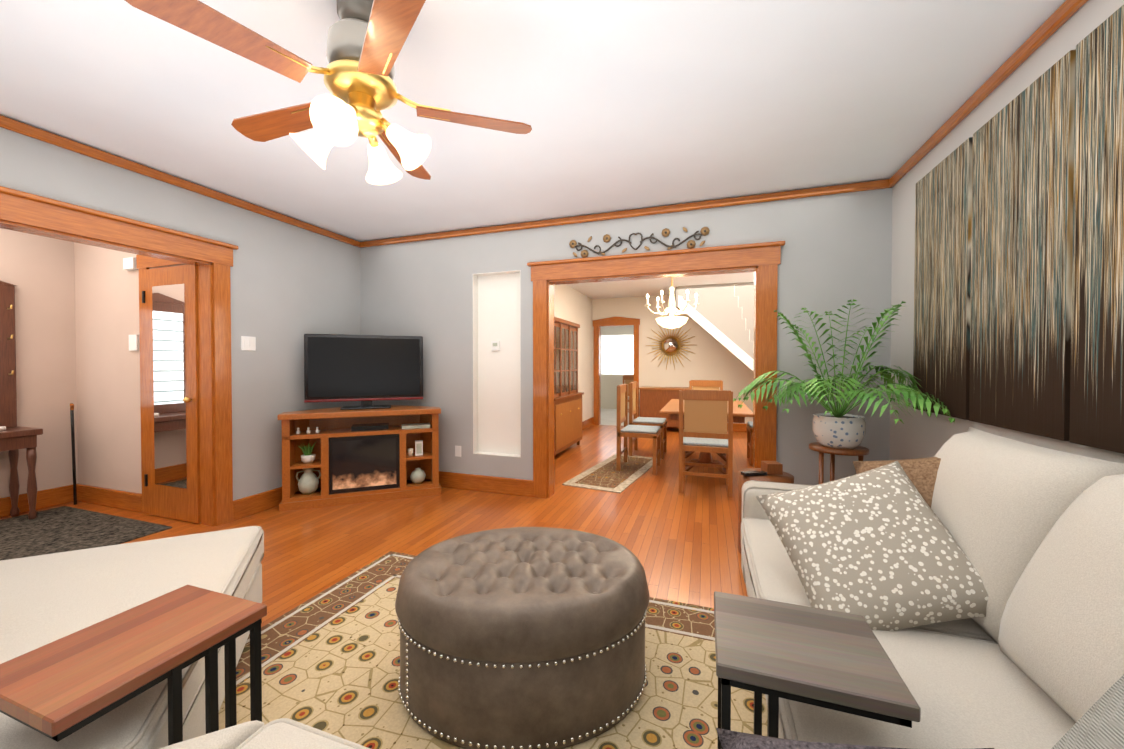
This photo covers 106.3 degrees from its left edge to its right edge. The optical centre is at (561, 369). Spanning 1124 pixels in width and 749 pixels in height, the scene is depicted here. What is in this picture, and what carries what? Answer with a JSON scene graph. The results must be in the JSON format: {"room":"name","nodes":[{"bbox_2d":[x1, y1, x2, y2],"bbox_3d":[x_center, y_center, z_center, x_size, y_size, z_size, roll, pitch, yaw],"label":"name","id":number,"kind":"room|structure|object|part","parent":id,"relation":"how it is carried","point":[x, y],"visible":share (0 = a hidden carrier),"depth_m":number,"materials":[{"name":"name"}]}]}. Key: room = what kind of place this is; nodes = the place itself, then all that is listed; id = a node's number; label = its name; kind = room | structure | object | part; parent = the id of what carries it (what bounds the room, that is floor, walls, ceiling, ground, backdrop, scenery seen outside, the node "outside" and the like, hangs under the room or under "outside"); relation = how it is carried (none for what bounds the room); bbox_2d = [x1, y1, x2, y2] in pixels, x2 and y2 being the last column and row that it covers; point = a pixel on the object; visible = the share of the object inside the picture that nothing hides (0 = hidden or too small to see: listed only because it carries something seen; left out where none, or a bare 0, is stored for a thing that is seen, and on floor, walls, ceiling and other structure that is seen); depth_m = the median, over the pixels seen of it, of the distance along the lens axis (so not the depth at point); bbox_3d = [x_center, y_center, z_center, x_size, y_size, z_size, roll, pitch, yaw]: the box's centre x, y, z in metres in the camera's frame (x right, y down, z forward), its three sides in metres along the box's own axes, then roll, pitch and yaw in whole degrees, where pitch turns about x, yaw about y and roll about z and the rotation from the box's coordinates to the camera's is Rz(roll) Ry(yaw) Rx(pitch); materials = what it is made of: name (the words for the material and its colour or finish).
{"room":"living room","nodes":[
{"label":"living room","id":0,"kind":"room"},
{"bbox_2d":[0,228,75,497],"bbox_3d":[-4.883,-0.091,3.278,0.150,2.660,1.500,0,1,19],"label":"wall","id":1,"kind":"structure","parent":0,"point":[40,267],"depth_m":3.77,"materials":[{"name":"paint"}]},
{"bbox_2d":[0,485,73,516],"bbox_3d":[-4.799,1.159,3.267,0.028,0.160,1.500,0,1,19],"label":"baseboard","id":2,"kind":"structure","parent":1,"relation":"attached to","point":[63,494],"depth_m":3.75,"materials":[{"name":"brown wood"}]},
{"bbox_2d":[72,242,188,493],"bbox_3d":[-3.779,-0.098,3.771,1.920,2.660,0.150,0,1,19],"label":"wall","id":3,"kind":"structure","parent":0,"point":[76,315],"depth_m":3.81,"materials":[{"name":"beige paint"}]},
{"bbox_2d":[72,483,141,512],"bbox_3d":[-4.087,1.152,3.800,0.970,0.160,0.028,0,1,19],"label":"baseboard","id":4,"kind":"structure","parent":3,"relation":"attached to","point":[125,500],"depth_m":3.78,"materials":[{"name":"brown wood"}]},
{"bbox_2d":[123,257,138,350],"bbox_3d":[-3.724,-0.566,3.646,0.140,0.800,0.040,0,1,19],"label":"keypad","id":5,"kind":"object","parent":3,"relation":"attached to","point":[129,263],"visible":0.9,"depth_m":3.63,"materials":[{"name":"white plastic"}]},
{"bbox_2d":[136,255,183,513],"bbox_3d":[-3.270,0.126,3.507,0.775,2.220,0.026,0,1,19],"label":"door frame","id":6,"kind":"structure","parent":3,"relation":"attached to","point":[143,263],"depth_m":3.60,"materials":[{"name":"brown wood"}]},
{"bbox_2d":[142,265,199,522],"bbox_3d":[-3.226,0.191,3.456,0.657,2.070,0.095,0,1,19],"label":"door","id":7,"kind":"structure","parent":3,"relation":"in","point":[172,475],"depth_m":3.44,"materials":[{"name":"brown wood"}]},
{"bbox_2d":[0,115,359,500],"bbox_3d":[-3.181,-0.078,2.322,0.150,2.660,5.495,0,1,19],"label":"wall","id":8,"kind":"structure","parent":0,"point":[292,284],"depth_m":3.63,"materials":[{"name":"paint"}]},
{"bbox_2d":[0,186,238,525],"bbox_3d":[-3.006,0.117,2.838,0.254,2.255,1.440,0,1,19],"label":"trim","id":9,"kind":"structure","parent":8,"relation":"attached to","point":[26,212],"depth_m":3.32,"materials":[{"name":"brown wood"}]},
{"bbox_2d":[0,115,359,247],"bbox_3d":[-3.094,-1.365,2.274,0.035,0.060,5.195,0,1,19],"label":"crown molding","id":10,"kind":"structure","parent":8,"relation":"attached to","point":[7,123],"depth_m":2.92,"materials":[{"name":"brown wood"}]},
{"bbox_2d":[241,336,255,350],"bbox_3d":[-2.664,-0.225,3.583,0.009,0.120,0.120,0,1,19],"label":"light switch","id":11,"kind":"object","parent":8,"relation":"attached to","point":[248,343],"visible":1,"depth_m":3.58,"materials":[{"name":"white plastic"}]},
{"bbox_2d":[233,487,281,520],"bbox_3d":[-2.485,1.148,4.096,0.028,0.160,1.350,0,1,19],"label":"baseboard","id":12,"kind":"structure","parent":8,"relation":"attached to","point":[242,507],"depth_m":3.64,"materials":[{"name":"brown wood"}]},
{"bbox_2d":[0,425,752,634],"bbox_3d":[-0.034,1.258,5.493,8.500,0.100,13.800,0,1,19],"label":"floor","id":13,"kind":"structure","parent":0,"point":[683,547],"depth_m":3.40,"materials":[{"name":"brown wood"}]},
{"bbox_2d":[0,281,42,518],"bbox_3d":[-4.605,0.214,3.240,0.395,2.050,0.680,0,1,19],"label":"hall tree","id":14,"kind":"object","parent":13,"relation":"on","point":[14,438],"visible":0.98,"depth_m":3.53,"materials":[{"name":"brown wood"}]},
{"bbox_2d":[70,403,76,504],"bbox_3d":[-4.474,0.762,3.857,0.169,0.917,0.029,1,1,37],"label":"cane","id":15,"kind":"object","parent":13,"relation":"on","point":[73,453],"visible":1,"depth_m":3.85,"materials":[{"name":"black"}]},
{"bbox_2d":[0,506,171,560],"bbox_3d":[-3.969,1.238,2.957,1.500,0.010,1.250,0,1,19],"label":"area rug","id":16,"kind":"object","parent":13,"relation":"on","point":[58,529],"visible":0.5,"depth_m":3.21,"materials":[{"name":"grey carpet"}]},
{"bbox_2d":[278,405,440,511],"bbox_3d":[-1.919,0.802,4.147,1.360,0.850,0.575,0,1,-21],"label":"tv stand","id":17,"kind":"object","parent":13,"relation":"on","point":[335,456],"visible":1,"depth_m":3.94,"materials":[{"name":"brown wood"}]},
{"bbox_2d":[304,334,422,409],"bbox_3d":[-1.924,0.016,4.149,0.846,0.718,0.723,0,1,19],"label":"tv","id":18,"kind":"object","parent":17,"relation":"on","point":[366,370],"visible":1,"depth_m":4.11,"materials":[{"name":"black plastic"}]},
{"bbox_2d":[219,551,767,748],"bbox_3d":[-0.385,1.266,0.909,2.750,0.013,3.200,0,1,19],"label":"rug","id":19,"kind":"object","parent":13,"relation":"on","point":[330,660],"visible":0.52,"depth_m":1.72,"materials":[{"name":"fabric"}]},
{"bbox_2d":[0,585,266,745],"bbox_3d":[-1.023,0.949,1.017,0.330,0.617,0.400,0,1,19],"label":"side table","id":20,"kind":"object","parent":19,"relation":"on","point":[58,690],"visible":0.94,"depth_m":0.96,"materials":[{"name":"wood"},{"name":"black metal"}]},
{"bbox_2d":[395,527,649,748],"bbox_3d":[-0.154,1.005,1.738,0.994,0.484,0.808,0,1,19],"label":"ottoman","id":21,"kind":"object","parent":19,"relation":"on","point":[522,638],"visible":1,"depth_m":1.43,"materials":[{"name":"brown leather"}]},
{"bbox_2d":[0,427,1123,748],"bbox_3d":[-0.460,0.745,1.230,4.190,1.019,3.232,0,1,19],"label":"sectional","id":22,"kind":"object","parent":19,"relation":"on","point":[974,577],"visible":0.9,"depth_m":1.20,"materials":[{"name":"fabric"}]},
{"bbox_2d":[714,591,920,748],"bbox_3d":[0.536,0.934,0.969,0.350,0.647,0.300,0,1,19],"label":"side table","id":23,"kind":"object","parent":19,"relation":"on","point":[774,651],"visible":1,"depth_m":0.89,"materials":[{"name":"grey wood"}]},
{"bbox_2d":[554,393,583,455],"bbox_3d":[-0.076,0.798,6.199,0.418,0.800,1.320,0,1,19],"label":"base cabinet","id":24,"kind":"object","parent":13,"relation":"on","point":[567,414],"depth_m":6.00,"materials":[{"name":"brown wood"}]},
{"bbox_2d":[554,321,561,396],"bbox_3d":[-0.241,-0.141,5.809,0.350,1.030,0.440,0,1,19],"label":"door","id":25,"kind":"structure","parent":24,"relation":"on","point":[557,324],"depth_m":5.85,"materials":[{"name":"brown wood"}]},
{"bbox_2d":[562,321,569,396],"bbox_3d":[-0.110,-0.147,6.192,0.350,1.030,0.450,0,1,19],"label":"door","id":26,"kind":"structure","parent":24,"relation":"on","point":[565,328],"depth_m":6.15,"materials":[{"name":"brown wood"}]},
{"bbox_2d":[570,325,577,396],"bbox_3d":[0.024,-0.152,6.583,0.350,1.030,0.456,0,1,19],"label":"door","id":27,"kind":"structure","parent":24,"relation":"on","point":[573,328],"depth_m":6.52,"materials":[{"name":"brown wood"}]},
{"bbox_2d":[562,454,661,492],"bbox_3d":[0.674,1.208,5.091,0.650,0.011,1.700,0,1,27],"label":"runner rug","id":28,"kind":"object","parent":13,"relation":"on","point":[605,475],"visible":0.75,"depth_m":4.86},
{"bbox_2d":[599,408,628,425],"bbox_3d":[1.576,1.139,10.342,3.200,0.004,3.180,0,1,19],"label":"kitchen tile floor","id":29,"kind":"structure","parent":13,"relation":"on","point":[608,416],"depth_m":10.12,"materials":[{"name":"beige tile"}]},
{"bbox_2d":[623,375,633,412],"bbox_3d":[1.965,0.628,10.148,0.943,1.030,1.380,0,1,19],"label":"dining chair","id":30,"kind":"object","parent":29,"relation":"on","point":[628,379],"visible":0.02,"depth_m":9.61,"materials":[{"name":"brown wood"}]},
{"bbox_2d":[638,386,692,427],"bbox_3d":[2.237,0.757,8.117,1.450,0.830,0.490,0,1,19],"label":"buffet","id":31,"kind":"object","parent":13,"relation":"on","point":[654,401],"visible":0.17,"depth_m":8.03,"materials":[{"name":"brown wood"}]},
{"bbox_2d":[617,380,752,497],"bbox_3d":[1.842,0.695,5.407,2.010,1.031,2.700,0,1,19],"label":"dining set","id":32,"kind":"object","parent":13,"relation":"on","point":[705,411],"visible":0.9,"depth_m":4.53,"materials":[{"name":"brown wood"}]},
{"bbox_2d":[733,299,954,553],"bbox_3d":[1.692,0.402,2.753,1.023,1.692,1.132,0,1,19],"label":"palm plant","id":33,"kind":"object","parent":13,"relation":"on","point":[838,431],"visible":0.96,"depth_m":2.74,"materials":[{"name":"green plant"}]},
{"bbox_2d":[0,0,1065,298],"bbox_3d":[-0.034,-1.502,5.455,8.500,0.100,13.800,0,1,19],"label":"ceiling","id":34,"kind":"structure","parent":0,"point":[624,104],"depth_m":2.16,"materials":[{"name":"white paint"}]},
{"bbox_2d":[125,0,531,184],"bbox_3d":[-0.827,-1.092,1.651,1.231,0.612,1.287,0,1,19],"label":"ceiling fan","id":35,"kind":"object","parent":34,"relation":"hanging from","point":[366,39],"visible":1,"depth_m":1.53,"materials":[{"name":"brown wood"}]},
{"bbox_2d":[645,277,698,328],"bbox_3d":[1.388,-0.985,5.323,0.658,0.930,0.635,0,1,19],"label":"chandelier","id":36,"kind":"object","parent":34,"relation":"hanging from","point":[671,322],"visible":0.9,"depth_m":5.28,"materials":[{"name":"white metal"}]},
{"bbox_2d":[554,284,593,421],"bbox_3d":[-0.180,-0.140,6.790,0.150,2.660,4.905,0,1,19],"label":"wall","id":37,"kind":"structure","parent":0,"point":[571,305],"depth_m":8.27,"materials":[{"name":"beige paint"}]},
{"bbox_2d":[582,417,593,429],"bbox_3d":[-0.114,1.111,6.706,0.040,0.160,4.755,0,1,19],"label":"baseboard","id":38,"kind":"structure","parent":37,"relation":"attached to","point":[590,421],"depth_m":8.56,"materials":[{"name":"brown wood"}]},
{"bbox_2d":[601,326,633,408],"bbox_3d":[2.108,-0.211,11.875,3.200,2.660,0.100,0,1,19],"label":"wall","id":39,"kind":"structure","parent":0,"point":[610,383],"depth_m":12.06,"materials":[{"name":"beige paint"}]},
{"bbox_2d":[602,335,633,373],"bbox_3d":[2.088,-0.430,11.812,2.000,1.100,0.015,0,1,19],"label":"kitchen window","id":40,"kind":"structure","parent":39,"relation":"in","point":[617,354],"depth_m":11.97,"materials":[{"name":"white glass"}]},
{"bbox_2d":[360,179,891,484],"bbox_3d":[0.112,-0.102,4.018,4.980,2.660,0.150,0,1,19],"label":"wall","id":41,"kind":"structure","parent":0,"point":[463,294],"depth_m":4.02,"materials":[{"name":"paint"}]},
{"bbox_2d":[455,446,460,456],"bbox_3d":[-1.072,0.839,4.355,0.070,0.110,0.006,0,1,19],"label":"electrical outlet","id":42,"kind":"object","parent":41,"relation":"attached to","point":[457,451],"visible":1,"depth_m":4.35,"materials":[{"name":"white plastic"}]},
{"bbox_2d":[439,471,532,496],"bbox_3d":[-1.275,1.143,4.417,2.110,0.160,0.028,0,1,19],"label":"baseboard","id":43,"kind":"structure","parent":41,"relation":"attached to","point":[512,486],"depth_m":4.23,"materials":[{"name":"brown wood"}]},
{"bbox_2d":[491,341,499,350],"bbox_3d":[-0.677,-0.245,4.290,0.090,0.100,0.024,0,1,19],"label":"thermostat","id":44,"kind":"object","parent":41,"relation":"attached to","point":[495,345],"visible":1,"depth_m":4.28,"materials":[{"name":"white plastic"}]},
{"bbox_2d":[360,179,887,247],"bbox_3d":[0.082,-1.388,3.913,4.860,0.060,0.035,0,1,19],"label":"crown molding","id":45,"kind":"structure","parent":41,"relation":"attached to","point":[878,184],"depth_m":3.66,"materials":[{"name":"brown wood"}]},
{"bbox_2d":[569,227,709,257],"bbox_3d":[0.650,-1.127,3.724,1.236,0.196,0.022,0,1,19],"label":"decor","id":46,"kind":"object","parent":41,"relation":"attached to","point":[704,231],"visible":1,"depth_m":3.70,"materials":[{"name":"grey metal"}]},
{"bbox_2d":[527,241,784,498],"bbox_3d":[0.750,0.104,3.802,2.210,2.255,0.254,0,1,19],"label":"trim","id":47,"kind":"structure","parent":41,"relation":"attached to","point":[763,259],"depth_m":3.75,"materials":[{"name":"brown wood"}]},
{"bbox_2d":[594,295,752,423],"bbox_3d":[2.767,-0.161,8.293,4.410,2.660,0.150,0,1,19],"label":"wall","id":48,"kind":"structure","parent":0,"point":[712,358],"depth_m":8.38,"materials":[{"name":"beige paint"}]},
{"bbox_2d":[645,325,694,368],"bbox_3d":[2.164,-0.492,8.396,1.000,0.986,0.033,0,1,19],"label":"sunburst mirror","id":49,"kind":"object","parent":48,"relation":"attached to","point":[669,345],"visible":0.9,"depth_m":8.38,"materials":[{"name":"gold metal"}]},
{"bbox_2d":[667,423,746,431],"bbox_3d":[3.182,1.092,8.073,3.410,0.160,0.028,0,1,19],"label":"baseboard","id":50,"kind":"structure","parent":48,"relation":"attached to","point":[737,427],"depth_m":8.01,"materials":[{"name":"brown wood"}]},
{"bbox_2d":[676,282,753,370],"bbox_3d":[3.377,-0.126,7.497,2.560,2.708,0.960,0,1,19],"label":"wall","id":51,"kind":"structure","parent":0,"point":[723,314],"depth_m":7.18,"materials":[{"name":"white paint"}]},
{"bbox_2d":[888,0,1123,463],"bbox_3d":[1.675,-0.055,0.657,0.150,2.660,5.495,0,1,19],"label":"wall","id":52,"kind":"structure","parent":0,"point":[920,436],"depth_m":2.57,"materials":[{"name":"paint"}]},
{"bbox_2d":[913,142,964,418],"bbox_3d":[2.173,-0.464,2.407,0.044,1.430,0.580,0,1,19],"label":"art panel","id":53,"kind":"object","parent":52,"relation":"attached to","point":[939,272],"depth_m":2.37,"materials":[{"name":"fabric"}]},
{"bbox_3d":[2.173,-0.464,2.407,0.044,1.430,0.580,0,1,19],"label":"art panel","id":54,"kind":"part","parent":53,"relation":"part of","materials":[{"name":"fabric"}]},
{"bbox_2d":[888,0,1087,187],"bbox_3d":[1.588,-1.343,0.669,0.035,0.060,5.195,0,1,19],"label":"crown molding","id":55,"kind":"structure","parent":52,"relation":"attached to","point":[1060,16],"depth_m":1.94,"materials":[{"name":"brown wood"}]},
{"bbox_2d":[961,52,1068,439],"bbox_3d":[1.973,-0.456,1.823,0.044,1.430,0.595,0,1,19],"label":"art panel","id":56,"kind":"object","parent":52,"relation":"attached to","point":[1019,273],"depth_m":1.79,"materials":[{"name":"fabric"}]},
{"bbox_3d":[1.973,-0.456,1.823,0.044,1.430,0.595,0,1,19],"label":"art panel","id":57,"kind":"part","parent":56,"relation":"part of","materials":[{"name":"fabric"}]},
{"bbox_2d":[1061,4,1123,453],"bbox_3d":[1.771,-0.448,1.235,0.044,1.430,0.600,0,1,19],"label":"art panel","id":58,"kind":"object","parent":52,"relation":"attached to","point":[1092,329],"depth_m":1.44,"materials":[{"name":"fabric"}]},
{"bbox_3d":[1.771,-0.448,1.234,0.044,1.430,0.600,0,1,19],"label":"art panel","id":59,"kind":"part","parent":58,"relation":"part of","materials":[{"name":"fabric"}]}
]}

